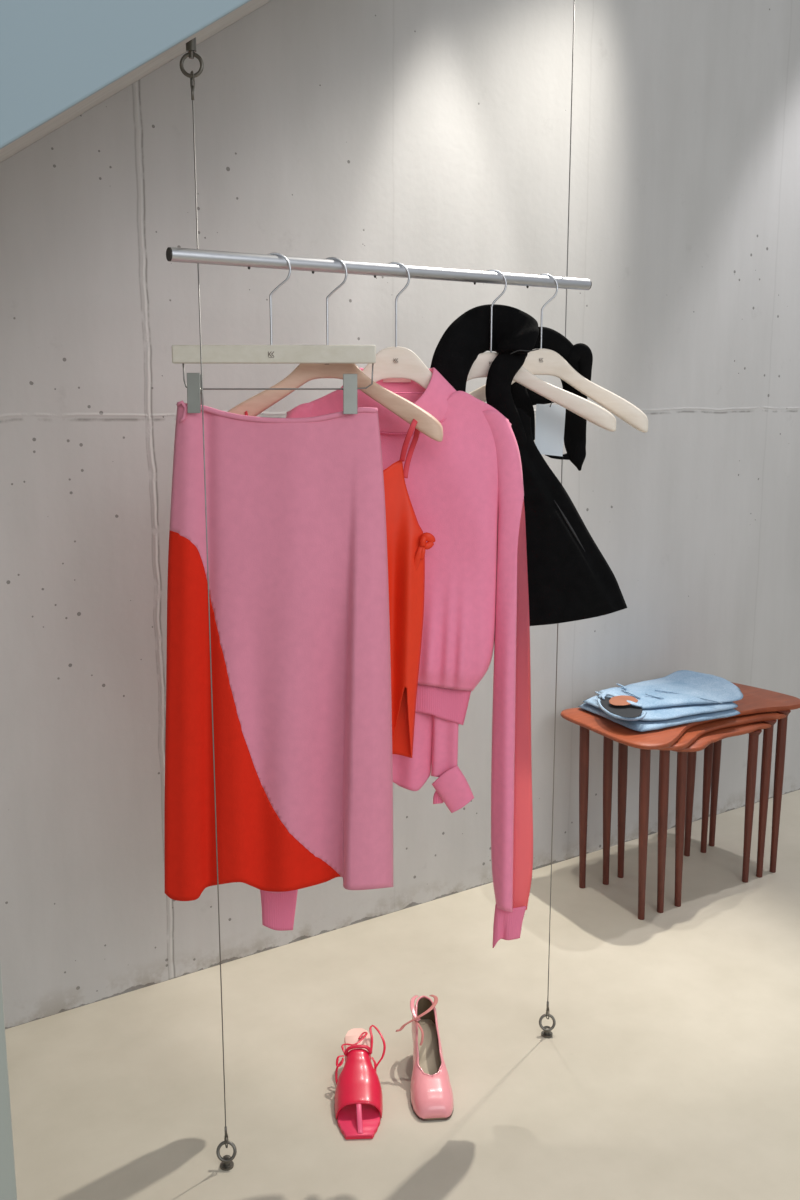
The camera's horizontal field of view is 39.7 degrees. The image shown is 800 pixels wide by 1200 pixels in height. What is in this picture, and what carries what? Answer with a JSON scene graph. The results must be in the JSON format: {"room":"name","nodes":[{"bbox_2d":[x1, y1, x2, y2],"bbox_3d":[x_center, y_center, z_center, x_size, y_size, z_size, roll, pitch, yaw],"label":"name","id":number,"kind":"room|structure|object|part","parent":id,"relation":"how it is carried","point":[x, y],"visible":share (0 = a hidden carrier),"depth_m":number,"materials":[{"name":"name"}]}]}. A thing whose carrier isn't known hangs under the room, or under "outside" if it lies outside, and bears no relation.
{"room":"clothing store","nodes":[
{"label":"clothing store","id":0,"kind":"room"},
{"bbox_2d":[0,965,16,1199],"bbox_3d":[-0.487,-0.402,0.963,0.140,3.200,0.140,-7,13,-33],"label":"wall","id":1,"kind":"structure","parent":0,"point":[8,1191],"depth_m":1.11,"materials":[{"name":"grey paint"}]},
{"bbox_2d":[0,0,271,162],"bbox_3d":[-0.705,-0.877,1.700,2.160,1.822,0.856,-7,13,-33],"label":"ceiling","id":2,"kind":"structure","parent":0,"point":[179,49],"depth_m":1.77,"materials":[{"name":"concrete"}]},
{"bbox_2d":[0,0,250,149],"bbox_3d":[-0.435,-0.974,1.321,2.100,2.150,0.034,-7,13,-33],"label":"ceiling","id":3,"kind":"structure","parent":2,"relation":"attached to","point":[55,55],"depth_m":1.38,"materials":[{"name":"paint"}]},
{"bbox_2d":[180,37,236,1170],"bbox_3d":[-0.315,0.092,1.840,0.033,1.909,0.026,-7,13,-33],"label":"cable","id":4,"kind":"object","parent":2,"relation":"hanging from","point":[227,1164],"visible":0.99,"depth_m":1.81,"materials":[{"name":"metal"}]},
{"bbox_2d":[539,0,574,1037],"bbox_3d":[0.322,-0.235,2.207,0.033,2.419,0.026,-7,13,-33],"label":"cable","id":5,"kind":"object","parent":2,"relation":"hanging from","point":[546,1033],"visible":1,"depth_m":2.30,"materials":[{"name":"metal"}]},
{"bbox_2d":[166,247,591,289],"bbox_3d":[0.006,-0.572,1.933,0.866,0.025,0.022,-7,13,-33],"label":"rail","id":6,"kind":"object","parent":5,"relation":"hanging from","point":[173,254],"visible":1,"depth_m":1.88,"materials":[{"name":"metal"}]},
{"bbox_2d":[172,253,375,413],"bbox_3d":[-0.207,-0.436,1.815,0.335,0.258,0.041,0,11,0],"label":"hanger","id":7,"kind":"object","parent":6,"relation":"hanging from","point":[181,354],"visible":0.97,"depth_m":1.82,"materials":[{"name":"wood"}]},
{"bbox_3d":[-0.201,-0.370,1.831,0.316,0.045,0.003,0,11,0],"label":"rod","id":8,"kind":"part","parent":7,"relation":"part of","materials":[{"name":"metal"}]},
{"bbox_2d":[227,257,442,441],"bbox_3d":[-0.125,-0.422,1.867,0.400,0.305,0.040,1,11,8],"label":"wooden hanger","id":9,"kind":"object","parent":6,"relation":"hanging from","point":[403,408],"visible":0.68,"depth_m":1.87,"materials":[{"name":"wood"}]},
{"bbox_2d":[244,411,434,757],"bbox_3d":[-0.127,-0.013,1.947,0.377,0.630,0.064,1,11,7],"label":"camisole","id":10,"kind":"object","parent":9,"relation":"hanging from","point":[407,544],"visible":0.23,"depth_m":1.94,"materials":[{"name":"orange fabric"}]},
{"bbox_2d":[362,262,431,388],"bbox_3d":[-0.007,-0.430,1.949,0.400,0.319,0.019,0,11,0],"label":"wooden hanger","id":11,"kind":"object","parent":6,"relation":"hanging from","point":[391,362],"visible":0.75,"depth_m":1.95,"materials":[{"name":"wood"}]},
{"bbox_2d":[260,368,532,947],"bbox_3d":[-0.008,0.135,2.045,0.526,1.105,0.088,0,11,0],"label":"knit sweater","id":12,"kind":"object","parent":11,"relation":"hanging from","point":[465,489],"visible":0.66,"depth_m":2.00,"materials":[{"name":"pink fabric"}]},
{"bbox_3d":[-0.009,0.266,2.081,0.162,0.208,0.036,0,11,0],"label":"under panel","id":13,"kind":"part","parent":12,"relation":"part of","materials":[{"name":"pink fabric"}]},
{"bbox_3d":[0.085,0.256,2.078,0.052,0.169,0.025,0,11,-1],"label":"under panel","id":14,"kind":"part","parent":12,"relation":"part of","materials":[{"name":"pink fabric"}]},
{"bbox_2d":[467,270,615,431],"bbox_3d":[0.170,-0.461,2.050,0.471,0.295,0.040,0,11,0],"label":"wooden hanger","id":15,"kind":"object","parent":6,"relation":"hanging from","point":[584,408],"visible":0.58,"depth_m":2.06,"materials":[{"name":"wood"}]},
{"bbox_2d":[430,304,626,625],"bbox_3d":[0.247,-0.241,2.089,0.388,0.620,0.091,0,11,3],"label":"dress","id":16,"kind":"object","parent":15,"relation":"hanging from","point":[570,579],"visible":0.45,"depth_m":2.09,"materials":[{"name":"black fabric"}]},
{"bbox_2d":[468,274,647,432],"bbox_3d":[0.271,-0.471,2.118,0.418,0.299,0.040,0,11,0],"label":"wooden hanger","id":17,"kind":"object","parent":6,"relation":"hanging from","point":[542,361],"visible":0.7,"depth_m":2.12,"materials":[{"name":"wood"}]},
{"bbox_2d":[511,327,592,470],"bbox_3d":[0.285,-0.392,2.164,0.179,0.277,0.033,0,11,-2],"label":"tie neck top","id":18,"kind":"object","parent":17,"relation":"hanging from","point":[579,356],"visible":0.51,"depth_m":2.15,"materials":[{"name":"black fabric"}]},
{"bbox_2d":[535,402,565,456],"bbox_3d":[0.293,-0.342,2.163,0.060,0.121,0.015,0,11,0],"label":"price tag","id":19,"kind":"object","parent":18,"relation":"hanging from","point":[550,419],"visible":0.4,"depth_m":2.16,"materials":[{"name":"white paper"}]},
{"bbox_2d":[164,400,392,900],"bbox_3d":[-0.219,0.111,1.915,0.409,0.898,0.086,1,11,7],"label":"skirt","id":20,"kind":"object","parent":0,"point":[297,534],"visible":1,"depth_m":1.89,"materials":[{"name":"pink fabric"}]},
{"bbox_3d":[-0.264,0.218,1.932,0.322,0.681,0.066,0,11,0],"label":"red panel","id":21,"kind":"part","parent":20,"relation":"part of","materials":[{"name":"fabric"}]},
{"bbox_2d":[0,0,799,1028],"bbox_3d":[1.993,-1.137,4.106,16.000,3.500,0.200,-7,13,-33],"label":"wall","id":22,"kind":"structure","parent":0,"point":[427,133],"depth_m":2.69,"materials":[{"name":"concrete"}]},
{"bbox_2d":[5,790,799,1199],"bbox_3d":[3.670,1.096,1.933,16.000,0.100,6.100,-7,13,-33],"label":"floor","id":23,"kind":"structure","parent":0,"point":[669,1068],"depth_m":2.35,"materials":[{"name":"beige concrete"}]},
{"bbox_2d":[335,1025,385,1139],"bbox_3d":[-0.081,0.946,2.200,0.099,0.099,0.254,1,11,3],"label":"sandal","id":24,"kind":"object","parent":23,"relation":"on","point":[358,1092],"visible":1,"depth_m":2.17,"materials":[{"name":"leather"}]},
{"bbox_2d":[396,995,453,1120],"bbox_3d":[0.047,0.919,2.243,0.099,0.135,0.244,-2,11,-10],"label":"pump","id":25,"kind":"object","parent":23,"relation":"on","point":[431,1092],"visible":1,"depth_m":2.23,"materials":[{"name":"pink leather"}]},
{"bbox_2d":[560,682,799,919],"bbox_3d":[0.818,0.557,3.183,0.726,0.505,0.379,-7,13,-33],"label":"table","id":26,"kind":"object","parent":23,"relation":"on","point":[754,700],"visible":0.8,"depth_m":3.09,"materials":[{"name":"brown wood"}]},
{"bbox_3d":[0.513,0.577,3.107,0.034,0.493,0.027,-7,13,-33],"label":"leg","id":27,"kind":"part","parent":26,"relation":"part of","materials":[{"name":"brown wood"}]},
{"bbox_3d":[0.640,0.612,2.918,0.034,0.493,0.027,-7,13,-33],"label":"leg","id":28,"kind":"part","parent":26,"relation":"part of","materials":[{"name":"brown wood"}]},
{"bbox_2d":[578,670,742,731],"bbox_3d":[0.740,0.279,3.115,0.519,0.065,0.328,-7,13,-33],"label":"jeans","id":29,"kind":"object","parent":26,"relation":"on","point":[680,697],"visible":1,"depth_m":3.06,"materials":[{"name":"fabric"}]},
{"bbox_3d":[0.756,0.300,3.130,0.481,0.019,0.328,-7,13,-33],"label":"folded leg","id":30,"kind":"part","parent":29,"relation":"part of","materials":[{"name":"fabric"}]},
{"bbox_3d":[0.760,0.283,3.131,0.451,0.016,0.311,-7,13,-33],"label":"folded leg","id":31,"kind":"part","parent":29,"relation":"part of","materials":[{"name":"fabric"}]},
{"bbox_3d":[0.783,0.257,3.142,0.403,0.032,0.289,-7,13,-33],"label":"seat panel","id":32,"kind":"part","parent":29,"relation":"part of","materials":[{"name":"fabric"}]},
{"bbox_3d":[0.971,0.522,3.403,0.027,0.492,0.027,-7,13,-33],"label":"leg","id":33,"kind":"part","parent":26,"relation":"part of","materials":[{"name":"brown wood"}]},
{"bbox_3d":[1.097,0.557,3.215,0.027,0.492,0.027,-7,13,-33],"label":"leg","id":34,"kind":"part","parent":26,"relation":"part of","materials":[{"name":"brown wood"}]},
{"bbox_2d":[617,721,771,906],"bbox_3d":[0.824,0.574,3.193,0.444,0.467,0.356,-7,13,-33],"label":"table","id":35,"kind":"object","parent":23,"relation":"on","point":[686,758],"visible":0.59,"depth_m":3.13,"materials":[{"name":"brown wood"}]},
{"bbox_3d":[0.636,0.583,3.178,0.034,0.455,0.027,-7,13,-33],"label":"leg","id":36,"kind":"part","parent":35,"relation":"part of","materials":[{"name":"brown wood"}]},
{"bbox_3d":[0.757,0.617,2.997,0.034,0.455,0.027,-7,13,-33],"label":"leg","id":37,"kind":"part","parent":35,"relation":"part of","materials":[{"name":"brown wood"}]},
{"bbox_3d":[0.874,0.555,3.333,0.027,0.454,0.027,-7,13,-33],"label":"leg","id":38,"kind":"part","parent":35,"relation":"part of","materials":[{"name":"brown wood"}]},
{"bbox_3d":[0.995,0.588,3.152,0.027,0.454,0.027,-7,13,-33],"label":"leg","id":39,"kind":"part","parent":35,"relation":"part of","materials":[{"name":"brown wood"}]},
{"bbox_2d":[603,711,786,912],"bbox_3d":[0.826,0.566,3.184,0.584,0.486,0.350,-7,13,-33],"label":"table","id":40,"kind":"object","parent":23,"relation":"on","point":[689,736],"visible":0.61,"depth_m":3.12,"materials":[{"name":"brown wood"}]},
{"bbox_3d":[0.584,0.582,3.131,0.034,0.474,0.027,-7,13,-33],"label":"leg","id":41,"kind":"part","parent":40,"relation":"part of","materials":[{"name":"brown wood"}]},
{"bbox_3d":[0.700,0.614,2.959,0.034,0.474,0.027,-7,13,-33],"label":"leg","id":42,"kind":"part","parent":40,"relation":"part of","materials":[{"name":"brown wood"}]},
{"bbox_3d":[0.931,0.541,3.356,0.027,0.474,0.027,-7,13,-33],"label":"leg","id":43,"kind":"part","parent":40,"relation":"part of","materials":[{"name":"brown wood"}]},
{"bbox_3d":[1.047,0.573,3.184,0.027,0.474,0.027,-7,13,-33],"label":"leg","id":44,"kind":"part","parent":40,"relation":"part of","materials":[{"name":"brown wood"}]}
]}

